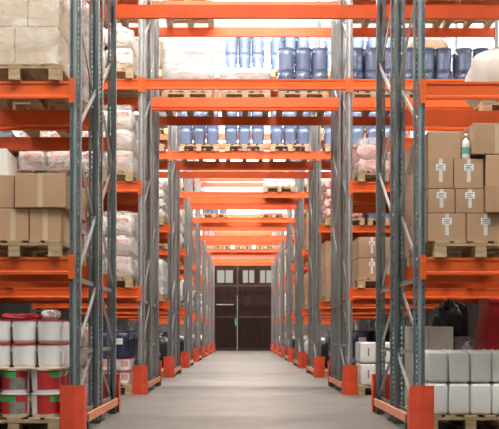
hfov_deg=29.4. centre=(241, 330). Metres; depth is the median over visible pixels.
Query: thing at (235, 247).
wooden pallet
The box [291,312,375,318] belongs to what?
beam
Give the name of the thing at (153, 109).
beam
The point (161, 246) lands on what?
wooden pallet
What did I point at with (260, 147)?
wooden pallet
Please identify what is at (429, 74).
pail
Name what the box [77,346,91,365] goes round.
sack
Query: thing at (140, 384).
guard
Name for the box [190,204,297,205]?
beam
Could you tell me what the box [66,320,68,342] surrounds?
paint bucket
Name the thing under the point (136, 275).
sack
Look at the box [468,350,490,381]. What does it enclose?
canister
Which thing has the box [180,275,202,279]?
beam
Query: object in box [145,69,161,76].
wooden pallet
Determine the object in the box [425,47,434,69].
pail
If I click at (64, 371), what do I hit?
paint bucket
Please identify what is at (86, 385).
sack
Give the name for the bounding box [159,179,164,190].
sack
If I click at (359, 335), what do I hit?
pail
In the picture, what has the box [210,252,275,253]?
beam
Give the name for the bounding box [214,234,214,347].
frame
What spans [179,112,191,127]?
pail
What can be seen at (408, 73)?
pail
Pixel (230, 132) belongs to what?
barrel
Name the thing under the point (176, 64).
sack
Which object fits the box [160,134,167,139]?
beam
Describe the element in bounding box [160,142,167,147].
beam
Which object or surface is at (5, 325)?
paint bucket
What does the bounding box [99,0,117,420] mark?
frame
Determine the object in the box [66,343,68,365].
paint bucket
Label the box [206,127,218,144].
pail
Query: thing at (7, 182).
carton
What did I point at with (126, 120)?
sack
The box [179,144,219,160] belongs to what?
wooden pallet
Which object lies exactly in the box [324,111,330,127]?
pail
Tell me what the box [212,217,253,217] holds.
beam
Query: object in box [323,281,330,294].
carton
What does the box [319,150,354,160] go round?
beam
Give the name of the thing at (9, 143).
beam
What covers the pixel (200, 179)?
beam
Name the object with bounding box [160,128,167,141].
wooden pallet
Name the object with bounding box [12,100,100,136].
wooden pallet
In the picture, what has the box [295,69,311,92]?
pail
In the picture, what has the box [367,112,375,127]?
pail
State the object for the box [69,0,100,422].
frame
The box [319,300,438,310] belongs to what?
beam
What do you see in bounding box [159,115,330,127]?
beam
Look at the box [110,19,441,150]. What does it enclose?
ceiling
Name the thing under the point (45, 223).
carton
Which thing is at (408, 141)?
beam
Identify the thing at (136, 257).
sack
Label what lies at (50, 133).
sack
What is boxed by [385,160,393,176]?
sack
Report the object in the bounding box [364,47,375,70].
pail
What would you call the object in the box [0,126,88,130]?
beam
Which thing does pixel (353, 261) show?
carton
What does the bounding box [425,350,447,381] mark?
canister
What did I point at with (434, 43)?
bale
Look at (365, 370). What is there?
canister
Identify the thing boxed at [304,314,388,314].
beam
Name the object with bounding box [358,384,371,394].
wooden pallet
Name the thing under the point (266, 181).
film
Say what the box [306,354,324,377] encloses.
guard
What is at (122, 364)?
paint bucket
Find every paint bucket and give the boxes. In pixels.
[0,319,11,342]
[0,343,15,366]
[0,344,11,367]
[0,369,30,392]
[0,392,30,417]
[11,320,37,343]
[11,344,37,367]
[17,169,33,172]
[30,369,61,393]
[30,393,59,417]
[33,343,38,366]
[34,169,60,172]
[37,320,62,343]
[37,344,62,367]
[60,169,87,190]
[60,343,67,366]
[61,320,67,342]
[61,368,67,384]
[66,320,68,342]
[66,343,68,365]
[66,367,68,384]
[82,222,85,232]
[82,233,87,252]
[86,215,91,235]
[87,175,91,191]
[87,196,91,215]
[103,358,109,370]
[116,358,132,370]
[116,371,131,384]
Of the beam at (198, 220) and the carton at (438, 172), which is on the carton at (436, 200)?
the carton at (438, 172)
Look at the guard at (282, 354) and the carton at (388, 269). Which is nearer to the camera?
the carton at (388, 269)
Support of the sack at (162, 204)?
on the sack at (162, 213)
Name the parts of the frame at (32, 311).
post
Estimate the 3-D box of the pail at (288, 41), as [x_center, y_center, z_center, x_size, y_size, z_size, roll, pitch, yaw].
[0.984,-5.849,19.484,0.270,0.354,0.270,0,0,-22]
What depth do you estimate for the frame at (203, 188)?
35.88 m
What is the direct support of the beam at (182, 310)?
attached to the frame at (84, 315)
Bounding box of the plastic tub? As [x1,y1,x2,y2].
[475,299,498,349]
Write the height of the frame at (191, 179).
7.350 m
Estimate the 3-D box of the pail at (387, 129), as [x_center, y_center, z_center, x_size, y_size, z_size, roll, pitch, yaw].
[2.967,-3.969,19.476,0.270,0.354,0.270,0,0,15]
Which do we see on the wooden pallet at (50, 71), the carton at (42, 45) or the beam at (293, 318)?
the carton at (42, 45)
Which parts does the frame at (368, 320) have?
post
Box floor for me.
[0,351,496,428]
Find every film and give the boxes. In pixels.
[65,0,100,121]
[159,260,167,295]
[161,39,214,95]
[219,69,270,96]
[263,178,294,189]
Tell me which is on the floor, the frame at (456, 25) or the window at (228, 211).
the frame at (456, 25)
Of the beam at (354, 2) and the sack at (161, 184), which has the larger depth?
the sack at (161, 184)
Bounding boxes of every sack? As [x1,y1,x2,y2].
[18,151,47,170]
[20,131,48,151]
[46,131,60,136]
[46,151,78,170]
[58,83,92,109]
[77,326,91,346]
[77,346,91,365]
[77,366,87,384]
[78,151,106,172]
[82,7,88,23]
[82,67,92,84]
[82,130,106,151]
[84,383,87,401]
[91,215,106,236]
[91,236,105,256]
[91,256,106,273]
[100,28,107,50]
[103,50,106,67]
[105,27,135,54]
[105,110,136,134]
[105,150,136,174]
[105,215,137,237]
[105,235,136,258]
[105,256,136,278]
[106,48,137,76]
[110,129,136,155]
[117,159,137,178]
[125,213,137,217]
[133,259,137,280]
[134,42,137,60]
[134,140,137,159]
[134,240,137,260]
[135,121,137,139]
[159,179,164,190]
[159,189,165,199]
[159,199,165,209]
[159,208,165,218]
[163,43,188,57]
[170,55,186,65]
[188,43,214,57]
[188,55,212,67]
[220,67,244,78]
[245,67,268,78]
[279,179,293,186]
[323,179,330,191]
[323,189,330,200]
[323,199,330,210]
[323,208,330,218]
[345,213,362,218]
[354,145,382,162]
[354,158,382,176]
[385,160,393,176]
[386,152,401,159]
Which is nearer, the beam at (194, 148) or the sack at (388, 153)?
the sack at (388, 153)
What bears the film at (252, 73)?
on the wooden pallet at (222, 93)
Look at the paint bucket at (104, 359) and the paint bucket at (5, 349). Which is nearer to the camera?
the paint bucket at (5, 349)
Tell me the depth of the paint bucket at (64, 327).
8.63 m
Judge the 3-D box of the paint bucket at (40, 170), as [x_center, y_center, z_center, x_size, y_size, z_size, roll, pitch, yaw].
[-1.997,-1.531,9.761,0.276,0.211,0.276,0,0,45]
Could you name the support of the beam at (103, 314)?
attached to the frame at (84, 315)
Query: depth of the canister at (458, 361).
8.69 m
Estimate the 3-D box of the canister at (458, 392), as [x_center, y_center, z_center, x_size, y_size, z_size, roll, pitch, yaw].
[1.991,0.623,8.820,0.192,0.296,0.260,0,0,0]
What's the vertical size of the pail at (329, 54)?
0.354 m
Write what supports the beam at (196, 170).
attached to the frame at (196, 321)
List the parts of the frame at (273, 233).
post, post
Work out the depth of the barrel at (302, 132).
19.37 m
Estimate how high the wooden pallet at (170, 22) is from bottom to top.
0.144 m
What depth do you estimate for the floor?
12.42 m
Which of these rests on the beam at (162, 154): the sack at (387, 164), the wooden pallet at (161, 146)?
the wooden pallet at (161, 146)
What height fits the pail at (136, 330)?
0.399 m
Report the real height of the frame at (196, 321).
7.350 m
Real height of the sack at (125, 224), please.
0.350 m
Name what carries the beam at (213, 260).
attached to the frame at (273, 233)
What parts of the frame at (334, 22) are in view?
post, post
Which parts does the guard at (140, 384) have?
guard rail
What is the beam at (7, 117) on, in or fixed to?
attached to the frame at (75, 9)
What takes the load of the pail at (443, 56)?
on the pail
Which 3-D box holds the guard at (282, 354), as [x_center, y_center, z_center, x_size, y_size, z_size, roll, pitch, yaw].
[1.577,0.807,37.057,0.215,0.430,2.496,0,0,0]
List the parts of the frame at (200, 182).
post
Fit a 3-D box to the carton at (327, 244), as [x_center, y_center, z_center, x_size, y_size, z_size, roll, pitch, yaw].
[1.894,-1.695,19.632,0.385,0.272,0.554,0,0,0]
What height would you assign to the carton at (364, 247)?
0.302 m
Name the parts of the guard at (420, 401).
guard rail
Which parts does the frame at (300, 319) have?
post, post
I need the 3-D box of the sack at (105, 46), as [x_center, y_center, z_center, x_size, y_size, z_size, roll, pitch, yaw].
[-2.176,-4.294,14.157,0.442,0.349,0.600,0,0,2]
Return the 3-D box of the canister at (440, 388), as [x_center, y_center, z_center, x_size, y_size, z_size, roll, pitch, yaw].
[1.790,0.622,8.818,0.192,0.296,0.260,0,0,0]
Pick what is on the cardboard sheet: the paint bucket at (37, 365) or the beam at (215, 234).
the paint bucket at (37, 365)
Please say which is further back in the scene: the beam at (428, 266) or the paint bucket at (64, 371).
the paint bucket at (64, 371)
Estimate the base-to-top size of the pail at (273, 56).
0.354 m
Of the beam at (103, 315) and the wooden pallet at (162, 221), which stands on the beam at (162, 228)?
the wooden pallet at (162, 221)
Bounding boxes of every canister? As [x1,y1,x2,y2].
[355,341,369,361]
[358,341,375,362]
[358,363,375,384]
[375,342,389,362]
[375,363,389,373]
[412,349,432,378]
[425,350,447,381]
[425,382,447,414]
[445,382,468,414]
[446,350,469,381]
[467,382,490,414]
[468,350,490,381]
[488,382,498,414]
[489,350,498,381]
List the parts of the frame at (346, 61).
post, post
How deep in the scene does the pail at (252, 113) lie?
19.36 m
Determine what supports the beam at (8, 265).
attached to the frame at (75, 9)
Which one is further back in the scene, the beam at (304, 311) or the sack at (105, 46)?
the beam at (304, 311)
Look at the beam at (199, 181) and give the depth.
31.67 m
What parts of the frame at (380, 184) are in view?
post, post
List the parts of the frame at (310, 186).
post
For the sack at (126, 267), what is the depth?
13.88 m
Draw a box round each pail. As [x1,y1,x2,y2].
[99,331,109,357]
[116,331,131,357]
[118,330,135,354]
[130,331,133,357]
[135,330,137,354]
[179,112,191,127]
[179,127,191,144]
[192,127,205,144]
[193,112,205,127]
[206,111,218,127]
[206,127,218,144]
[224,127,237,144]
[225,37,237,53]
[225,52,237,68]
[225,112,237,127]
[238,37,250,52]
[238,52,250,68]
[238,112,250,127]
[238,127,250,144]
[251,37,264,52]
[251,52,264,67]
[251,112,263,127]
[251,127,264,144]
[270,37,282,52]
[270,52,277,70]
[270,111,283,127]
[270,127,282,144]
[277,69,294,92]
[278,47,294,70]
[283,37,296,52]
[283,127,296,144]
[284,112,295,127]
[294,47,311,70]
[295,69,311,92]
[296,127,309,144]
[297,37,309,47]
[297,112,309,127]
[311,47,327,70]
[311,70,328,92]
[324,37,330,52]
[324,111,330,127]
[324,127,330,143]
[328,53,330,69]
[352,330,354,354]
[353,37,363,48]
[353,47,363,69]
[353,70,363,92]
[353,112,363,127]
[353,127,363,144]
[354,330,371,346]
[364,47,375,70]
[364,70,375,92]
[367,37,375,47]
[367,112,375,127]
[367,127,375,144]
[367,213,375,218]
[372,330,389,341]
[382,37,389,47]
[382,47,393,69]
[382,70,393,92]
[382,127,389,136]
[401,47,416,69]
[405,70,416,92]
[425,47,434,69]
[425,70,434,78]
[435,47,451,70]
[435,70,451,78]
[451,53,455,75]
[455,47,471,70]
[455,70,468,78]
[472,47,488,58]
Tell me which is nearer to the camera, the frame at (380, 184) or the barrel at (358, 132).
the frame at (380, 184)
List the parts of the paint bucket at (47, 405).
lid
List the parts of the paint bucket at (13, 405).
lid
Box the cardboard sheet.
[0,365,77,368]
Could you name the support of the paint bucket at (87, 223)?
on the paint bucket
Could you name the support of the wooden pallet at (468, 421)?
on the floor
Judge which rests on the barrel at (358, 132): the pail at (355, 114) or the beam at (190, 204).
the pail at (355, 114)
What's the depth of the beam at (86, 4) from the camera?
10.74 m
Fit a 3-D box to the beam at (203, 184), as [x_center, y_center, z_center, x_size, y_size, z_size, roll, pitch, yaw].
[0.053,-5.039,32.761,3.030,0.215,0.073,0,0,0]
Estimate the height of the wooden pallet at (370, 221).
0.144 m
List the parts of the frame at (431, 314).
post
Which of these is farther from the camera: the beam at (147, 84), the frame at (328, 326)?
the frame at (328, 326)
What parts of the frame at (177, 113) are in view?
post, post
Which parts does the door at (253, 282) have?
pane, pane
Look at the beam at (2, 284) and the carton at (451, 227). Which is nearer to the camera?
the carton at (451, 227)
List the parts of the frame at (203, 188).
post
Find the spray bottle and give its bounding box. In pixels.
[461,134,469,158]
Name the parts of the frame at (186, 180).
post, post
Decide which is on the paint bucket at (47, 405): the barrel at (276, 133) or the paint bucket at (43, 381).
the paint bucket at (43, 381)
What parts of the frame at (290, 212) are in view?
post, post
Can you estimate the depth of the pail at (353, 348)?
15.53 m
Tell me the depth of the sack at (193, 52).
15.19 m
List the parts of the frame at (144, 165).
post, post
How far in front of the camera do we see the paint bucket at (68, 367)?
8.93 m
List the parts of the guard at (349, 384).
guard rail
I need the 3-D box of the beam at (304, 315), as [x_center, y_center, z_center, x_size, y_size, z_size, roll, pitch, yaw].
[2.962,-0.486,27.244,2.790,0.215,0.073,0,0,0]
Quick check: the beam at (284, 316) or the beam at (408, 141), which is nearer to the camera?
the beam at (408, 141)
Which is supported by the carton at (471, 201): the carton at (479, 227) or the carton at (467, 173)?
the carton at (467, 173)
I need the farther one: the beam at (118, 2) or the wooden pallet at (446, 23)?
the wooden pallet at (446, 23)
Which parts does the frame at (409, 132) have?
post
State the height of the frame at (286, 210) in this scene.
7.350 m
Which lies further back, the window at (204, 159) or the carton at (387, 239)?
the window at (204, 159)
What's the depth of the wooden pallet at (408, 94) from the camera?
15.13 m
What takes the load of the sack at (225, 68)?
on the sack
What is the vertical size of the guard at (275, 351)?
0.430 m
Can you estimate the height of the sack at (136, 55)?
0.349 m
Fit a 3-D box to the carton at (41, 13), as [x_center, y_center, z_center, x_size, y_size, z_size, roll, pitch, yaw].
[-1.750,-2.845,8.641,0.270,0.336,0.540,0,0,0]
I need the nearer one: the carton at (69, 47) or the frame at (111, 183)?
the carton at (69, 47)
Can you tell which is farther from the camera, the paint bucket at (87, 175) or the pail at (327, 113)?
the pail at (327, 113)
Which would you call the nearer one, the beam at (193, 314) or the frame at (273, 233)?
the beam at (193, 314)
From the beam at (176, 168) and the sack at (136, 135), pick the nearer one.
the sack at (136, 135)
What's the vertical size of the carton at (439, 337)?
0.273 m
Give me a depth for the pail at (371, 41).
19.37 m
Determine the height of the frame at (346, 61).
7.350 m
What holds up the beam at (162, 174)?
attached to the frame
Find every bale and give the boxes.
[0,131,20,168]
[135,39,162,68]
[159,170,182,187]
[159,336,166,366]
[160,112,167,132]
[180,280,183,303]
[180,281,182,301]
[180,336,183,353]
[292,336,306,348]
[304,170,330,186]
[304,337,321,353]
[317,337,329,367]
[408,39,448,48]
[469,339,474,349]
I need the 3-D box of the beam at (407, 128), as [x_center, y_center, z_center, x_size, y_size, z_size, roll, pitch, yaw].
[2.964,-2.103,9.687,2.790,0.215,0.073,0,0,0]
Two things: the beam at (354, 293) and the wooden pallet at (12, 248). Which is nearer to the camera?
the wooden pallet at (12, 248)
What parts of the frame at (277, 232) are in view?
post, post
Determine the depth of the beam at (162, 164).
20.44 m
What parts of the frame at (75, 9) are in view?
post, post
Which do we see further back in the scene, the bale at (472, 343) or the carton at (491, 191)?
the bale at (472, 343)
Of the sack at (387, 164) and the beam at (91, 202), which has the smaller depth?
the sack at (387, 164)
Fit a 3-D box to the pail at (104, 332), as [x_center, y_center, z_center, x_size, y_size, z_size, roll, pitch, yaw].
[-2.084,0.199,13.969,0.288,0.399,0.288,0,0,-32]
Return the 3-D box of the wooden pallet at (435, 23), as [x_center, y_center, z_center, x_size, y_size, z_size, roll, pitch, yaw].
[2.968,-5.255,15.730,0.800,0.144,1.200,0,0,0]
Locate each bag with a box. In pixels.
[1,313,42,319]
[41,309,60,319]
[432,299,468,340]
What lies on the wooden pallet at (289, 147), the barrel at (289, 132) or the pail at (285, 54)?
the barrel at (289, 132)
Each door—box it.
[215,265,236,350]
[236,265,270,350]
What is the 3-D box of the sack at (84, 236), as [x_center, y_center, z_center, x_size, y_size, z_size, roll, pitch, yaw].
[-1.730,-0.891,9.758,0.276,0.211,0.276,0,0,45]
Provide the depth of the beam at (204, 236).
35.87 m
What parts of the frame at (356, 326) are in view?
post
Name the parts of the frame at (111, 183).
post, post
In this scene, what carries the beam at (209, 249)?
attached to the frame at (208, 188)
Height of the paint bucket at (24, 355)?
0.211 m
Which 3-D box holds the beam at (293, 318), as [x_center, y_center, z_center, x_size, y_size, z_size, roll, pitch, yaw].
[2.962,-0.470,31.444,2.790,0.215,0.073,0,0,0]
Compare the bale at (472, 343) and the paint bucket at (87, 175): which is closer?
the paint bucket at (87, 175)
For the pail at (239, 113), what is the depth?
19.39 m
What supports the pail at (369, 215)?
on the wooden pallet at (370, 221)
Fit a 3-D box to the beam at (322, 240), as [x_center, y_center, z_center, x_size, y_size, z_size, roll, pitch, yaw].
[2.964,-2.057,21.750,2.790,0.215,0.073,0,0,0]
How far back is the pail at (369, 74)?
15.16 m
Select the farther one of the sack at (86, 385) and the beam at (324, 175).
the beam at (324, 175)
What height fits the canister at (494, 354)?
0.296 m
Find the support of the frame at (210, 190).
on the floor
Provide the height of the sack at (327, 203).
0.228 m
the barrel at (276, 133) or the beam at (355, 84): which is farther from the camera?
the barrel at (276, 133)
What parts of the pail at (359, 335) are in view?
lid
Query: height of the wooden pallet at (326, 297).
0.144 m
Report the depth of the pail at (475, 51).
15.17 m
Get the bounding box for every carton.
[0,0,27,27]
[0,27,14,80]
[0,149,16,175]
[0,175,16,208]
[0,208,29,242]
[15,27,68,80]
[15,173,69,214]
[28,0,69,44]
[30,208,69,245]
[69,47,78,89]
[77,185,86,221]
[321,270,323,283]
[323,241,330,255]
[323,254,330,268]
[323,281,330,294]
[324,268,330,281]
[352,261,353,280]
[354,237,382,259]
[354,258,382,279]
[385,237,389,257]
[385,258,389,274]
[401,147,416,181]
[401,174,410,206]
[401,201,408,231]
[401,229,411,256]
[401,326,427,349]
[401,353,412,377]
[401,378,412,404]
[408,169,416,200]
[408,196,416,226]
[408,223,457,251]
[425,131,460,161]
[425,158,452,190]
[425,189,454,214]
[425,213,465,245]
[428,326,452,349]
[453,158,482,188]
[455,189,483,213]
[460,123,498,158]
[466,213,498,242]
[482,155,498,185]
[483,184,498,213]
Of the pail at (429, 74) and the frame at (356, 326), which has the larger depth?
the frame at (356, 326)
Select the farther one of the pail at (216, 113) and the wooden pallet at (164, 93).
the pail at (216, 113)
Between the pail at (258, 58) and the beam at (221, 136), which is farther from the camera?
the beam at (221, 136)
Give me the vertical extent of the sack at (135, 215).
0.228 m
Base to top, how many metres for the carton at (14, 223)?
0.287 m
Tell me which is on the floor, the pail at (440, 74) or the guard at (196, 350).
the guard at (196, 350)
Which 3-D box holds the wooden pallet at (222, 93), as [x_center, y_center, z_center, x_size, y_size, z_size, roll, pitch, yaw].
[0.051,-3.739,15.725,0.800,0.144,1.200,0,0,0]
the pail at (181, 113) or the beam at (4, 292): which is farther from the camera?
the pail at (181, 113)
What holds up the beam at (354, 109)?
attached to the frame at (496, 22)
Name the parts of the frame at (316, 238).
post, post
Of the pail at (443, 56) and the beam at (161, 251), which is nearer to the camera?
the pail at (443, 56)
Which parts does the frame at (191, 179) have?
post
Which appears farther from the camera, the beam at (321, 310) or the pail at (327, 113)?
the beam at (321, 310)
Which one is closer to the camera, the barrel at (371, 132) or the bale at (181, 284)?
the barrel at (371, 132)
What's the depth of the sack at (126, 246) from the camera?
13.88 m
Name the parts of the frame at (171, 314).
post, post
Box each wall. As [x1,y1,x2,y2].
[0,131,137,330]
[161,187,326,335]
[347,21,498,336]
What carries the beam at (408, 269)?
attached to the frame
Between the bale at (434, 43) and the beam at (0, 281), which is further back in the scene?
the bale at (434, 43)
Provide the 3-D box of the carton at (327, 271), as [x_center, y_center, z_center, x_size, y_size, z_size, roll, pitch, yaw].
[1.900,-1.151,19.629,0.385,0.272,0.554,0,0,0]
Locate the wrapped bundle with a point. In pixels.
(485, 65)
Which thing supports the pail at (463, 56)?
on the pail
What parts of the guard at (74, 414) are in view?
guard rail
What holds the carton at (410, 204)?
on the carton at (410, 229)
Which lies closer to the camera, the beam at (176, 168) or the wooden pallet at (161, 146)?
the wooden pallet at (161, 146)
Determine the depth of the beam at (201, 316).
35.86 m
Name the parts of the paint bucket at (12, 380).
lid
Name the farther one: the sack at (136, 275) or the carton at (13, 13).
the sack at (136, 275)
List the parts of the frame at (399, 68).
post, post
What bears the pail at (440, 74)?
on the wooden pallet at (408, 94)
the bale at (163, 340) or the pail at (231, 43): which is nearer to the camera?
the pail at (231, 43)
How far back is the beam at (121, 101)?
14.94 m
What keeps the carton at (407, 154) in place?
on the carton at (406, 187)
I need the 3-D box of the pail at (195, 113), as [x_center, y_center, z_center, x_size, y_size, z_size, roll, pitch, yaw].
[-0.877,-4.332,19.478,0.270,0.354,0.270,0,0,27]
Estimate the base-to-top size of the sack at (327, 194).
0.227 m
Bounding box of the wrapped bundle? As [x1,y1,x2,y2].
[465,48,498,108]
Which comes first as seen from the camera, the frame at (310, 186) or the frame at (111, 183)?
the frame at (111, 183)
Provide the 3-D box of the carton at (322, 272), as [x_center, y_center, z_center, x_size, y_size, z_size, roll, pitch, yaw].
[1.900,-1.149,20.189,0.385,0.272,0.554,0,0,0]
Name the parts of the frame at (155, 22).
post, post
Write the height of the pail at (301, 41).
0.354 m
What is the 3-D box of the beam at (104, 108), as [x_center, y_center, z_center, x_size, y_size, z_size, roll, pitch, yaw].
[-2.864,-3.590,15.192,2.790,0.215,0.073,0,0,0]
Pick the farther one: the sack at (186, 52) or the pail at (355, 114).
the pail at (355, 114)
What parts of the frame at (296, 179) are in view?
post, post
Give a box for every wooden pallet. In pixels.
[0,63,82,109]
[0,240,78,265]
[0,415,59,428]
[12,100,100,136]
[82,254,91,265]
[87,171,137,192]
[100,0,145,26]
[103,68,137,96]
[103,92,137,111]
[116,278,137,287]
[120,384,131,394]
[135,218,166,224]
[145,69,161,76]
[159,144,166,160]
[159,244,183,248]
[159,294,167,300]
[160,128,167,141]
[162,0,213,26]
[162,91,213,115]
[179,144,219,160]
[202,213,227,217]
[213,246,230,248]
[220,91,269,115]
[225,144,263,160]
[234,246,251,248]
[255,246,273,248]
[260,213,284,217]
[263,186,294,191]
[269,144,309,160]
[270,70,277,90]
[276,91,328,115]
[321,218,364,224]
[321,294,330,300]
[322,144,364,160]
[345,0,389,27]
[345,91,393,116]
[352,278,375,287]
[353,172,389,181]
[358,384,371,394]
[365,218,389,224]
[393,0,448,27]
[393,254,410,274]
[401,92,416,97]
[405,405,498,428]
[411,241,498,265]
[442,0,498,27]
[460,101,498,131]
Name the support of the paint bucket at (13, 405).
on the wooden pallet at (30, 422)
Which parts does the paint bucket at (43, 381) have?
lid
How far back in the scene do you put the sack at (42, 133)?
13.90 m
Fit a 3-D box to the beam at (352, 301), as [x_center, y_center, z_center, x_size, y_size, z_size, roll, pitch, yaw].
[2.962,-0.532,15.181,2.790,0.215,0.073,0,0,0]
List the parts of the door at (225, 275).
pane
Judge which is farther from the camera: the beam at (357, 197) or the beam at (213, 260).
the beam at (213, 260)
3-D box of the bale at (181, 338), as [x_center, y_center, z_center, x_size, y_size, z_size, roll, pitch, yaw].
[-1.997,0.487,26.676,0.829,0.693,1.127,0,0,0]
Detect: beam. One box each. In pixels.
[0,78,74,102]
[0,107,137,110]
[0,110,92,127]
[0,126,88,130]
[0,137,110,150]
[0,254,73,278]
[0,266,91,281]
[0,274,106,287]
[0,281,77,282]
[0,286,140,300]
[0,298,136,300]
[0,301,137,302]
[33,300,169,309]
[46,308,166,309]
[58,310,167,310]
[82,307,185,315]
[83,0,147,4]
[86,4,110,20]
[91,180,140,194]
[91,193,137,202]
[91,202,137,203]
[100,27,145,36]
[100,171,167,177]
[103,77,140,91]
[103,95,147,106]
[103,204,137,212]
[103,314,183,314]
[103,315,183,315]
[116,2,376,22]
[116,312,195,318]
[129,316,202,320]
[142,77,348,91]
[152,0,338,4]
[152,96,338,109]
[152,108,337,113]
[159,27,330,39]
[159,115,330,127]
[159,150,169,160]
[159,161,167,167]
[159,224,169,233]
[159,233,167,237]
[159,239,167,243]
[159,248,185,255]
[159,255,183,257]
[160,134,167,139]
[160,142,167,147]
[166,191,185,198]
[170,150,318,160]
[176,160,312,170]
[176,168,312,171]
[180,170,308,179]
[180,264,195,270]
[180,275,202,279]
[186,191,301,198]
[190,198,297,204]
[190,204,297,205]
[192,205,294,210]
[194,148,294,149]
[196,170,290,171]
[196,217,290,223]
[199,178,262,180]
[199,181,262,182]
[199,223,287,226]
[199,226,287,228]
[201,182,262,186]
[201,227,285,230]
[203,235,282,240]
[205,240,280,242]
[206,142,269,147]
[207,243,279,245]
[208,248,277,252]
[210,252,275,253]
[210,254,275,255]
[211,214,275,217]
[211,255,274,256]
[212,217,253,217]
[212,258,273,262]
[214,231,271,233]
[214,262,271,263]
[215,91,309,96]
[215,234,270,235]
[215,264,270,264]
[219,134,269,139]
[284,316,356,321]
[291,264,307,270]
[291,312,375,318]
[293,318,371,318]
[302,191,322,198]
[302,248,307,256]
[302,308,408,315]
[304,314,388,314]
[304,315,388,315]
[311,133,408,139]
[311,172,389,179]
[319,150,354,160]
[319,224,389,234]
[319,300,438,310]
[321,161,347,168]
[321,233,389,237]
[321,239,355,243]
[321,309,432,309]
[321,310,430,312]
[345,1,498,4]
[345,26,494,39]
[345,98,472,107]
[345,116,393,125]
[345,193,389,202]
[345,203,387,204]
[345,205,389,212]
[347,291,484,300]
[349,286,498,300]
[350,77,464,91]
[350,180,389,194]
[352,301,477,301]
[352,302,477,303]
[353,108,473,110]
[382,5,498,20]
[382,137,416,153]
[382,275,498,287]
[401,110,498,128]
[401,266,498,281]
[405,126,467,130]
[416,282,498,282]
[420,78,498,102]
[420,255,498,278]
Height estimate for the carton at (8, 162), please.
0.236 m
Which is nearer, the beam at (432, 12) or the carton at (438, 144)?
the carton at (438, 144)
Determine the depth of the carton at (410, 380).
9.97 m
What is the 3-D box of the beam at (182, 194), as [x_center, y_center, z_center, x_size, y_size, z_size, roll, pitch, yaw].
[-2.864,-3.553,24.892,2.790,0.215,0.073,0,0,0]
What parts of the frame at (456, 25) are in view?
post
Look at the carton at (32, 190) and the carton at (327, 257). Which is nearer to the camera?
the carton at (32, 190)
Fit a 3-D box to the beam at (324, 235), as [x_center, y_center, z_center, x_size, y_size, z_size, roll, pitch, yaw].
[2.964,-2.062,20.450,2.790,0.215,0.073,0,0,0]
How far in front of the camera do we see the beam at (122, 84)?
13.87 m
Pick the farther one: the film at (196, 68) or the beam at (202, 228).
the beam at (202, 228)
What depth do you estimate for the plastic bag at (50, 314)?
8.44 m
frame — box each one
[30,303,45,319]
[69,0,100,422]
[77,314,87,326]
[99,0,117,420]
[116,318,119,329]
[128,319,133,329]
[138,0,151,389]
[147,0,158,388]
[167,37,175,374]
[172,37,179,374]
[184,149,190,366]
[190,159,192,365]
[194,159,198,347]
[199,182,200,360]
[202,187,205,345]
[205,187,206,351]
[207,187,209,344]
[210,190,210,353]
[211,231,213,342]
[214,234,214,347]
[271,234,271,351]
[272,231,274,343]
[275,231,275,353]
[276,231,278,344]
[280,231,280,356]
[281,231,284,345]
[286,210,287,359]
[287,159,292,360]
[295,159,297,365]
[297,149,303,366]
[308,37,312,374]
[312,19,320,374]
[327,323,330,334]
[329,0,338,389]
[337,0,352,390]
[353,319,358,329]
[367,319,371,329]
[372,318,375,329]
[376,0,394,420]
[392,0,424,423]
[401,131,410,325]
[430,37,441,325]
[442,24,457,57]
[494,20,498,47]
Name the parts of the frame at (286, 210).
post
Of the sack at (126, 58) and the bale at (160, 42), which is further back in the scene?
the bale at (160, 42)
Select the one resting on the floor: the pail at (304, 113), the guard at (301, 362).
the guard at (301, 362)
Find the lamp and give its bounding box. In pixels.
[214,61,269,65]
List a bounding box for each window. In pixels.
[143,0,330,19]
[204,159,284,160]
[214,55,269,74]
[218,210,266,248]
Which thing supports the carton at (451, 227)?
on the wooden pallet at (436, 249)
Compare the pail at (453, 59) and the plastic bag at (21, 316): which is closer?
the plastic bag at (21, 316)
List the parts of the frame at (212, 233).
post, post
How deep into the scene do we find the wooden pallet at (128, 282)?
13.84 m
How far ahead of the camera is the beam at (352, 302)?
16.23 m
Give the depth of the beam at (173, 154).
19.37 m
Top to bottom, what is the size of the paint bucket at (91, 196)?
0.211 m
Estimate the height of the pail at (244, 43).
0.354 m
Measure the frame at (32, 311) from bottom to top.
7.350 m
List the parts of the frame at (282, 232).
post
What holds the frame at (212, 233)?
on the floor
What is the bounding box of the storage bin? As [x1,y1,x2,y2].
[453,336,472,349]
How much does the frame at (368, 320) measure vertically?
7.350 m
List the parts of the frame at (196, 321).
post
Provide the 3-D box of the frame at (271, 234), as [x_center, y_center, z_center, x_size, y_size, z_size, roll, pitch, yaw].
[1.567,-2.608,48.720,0.135,7.350,1.124,0,0,0]
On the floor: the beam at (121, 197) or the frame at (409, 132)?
the frame at (409, 132)
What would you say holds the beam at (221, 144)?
attached to the frame at (186, 180)
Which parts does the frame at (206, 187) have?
post, post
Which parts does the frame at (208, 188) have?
post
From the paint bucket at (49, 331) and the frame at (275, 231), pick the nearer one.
the paint bucket at (49, 331)
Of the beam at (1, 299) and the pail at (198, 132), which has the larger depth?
the pail at (198, 132)
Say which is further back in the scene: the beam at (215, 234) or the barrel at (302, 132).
the beam at (215, 234)
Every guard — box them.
[60,374,119,428]
[132,360,161,394]
[164,354,181,376]
[181,350,193,367]
[192,347,201,361]
[201,345,207,357]
[208,344,211,354]
[274,344,279,354]
[278,346,285,357]
[285,347,294,361]
[293,350,305,367]
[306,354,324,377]
[328,361,357,394]
[371,374,433,428]
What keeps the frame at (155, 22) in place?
on the floor
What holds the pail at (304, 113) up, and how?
on the barrel at (302, 132)

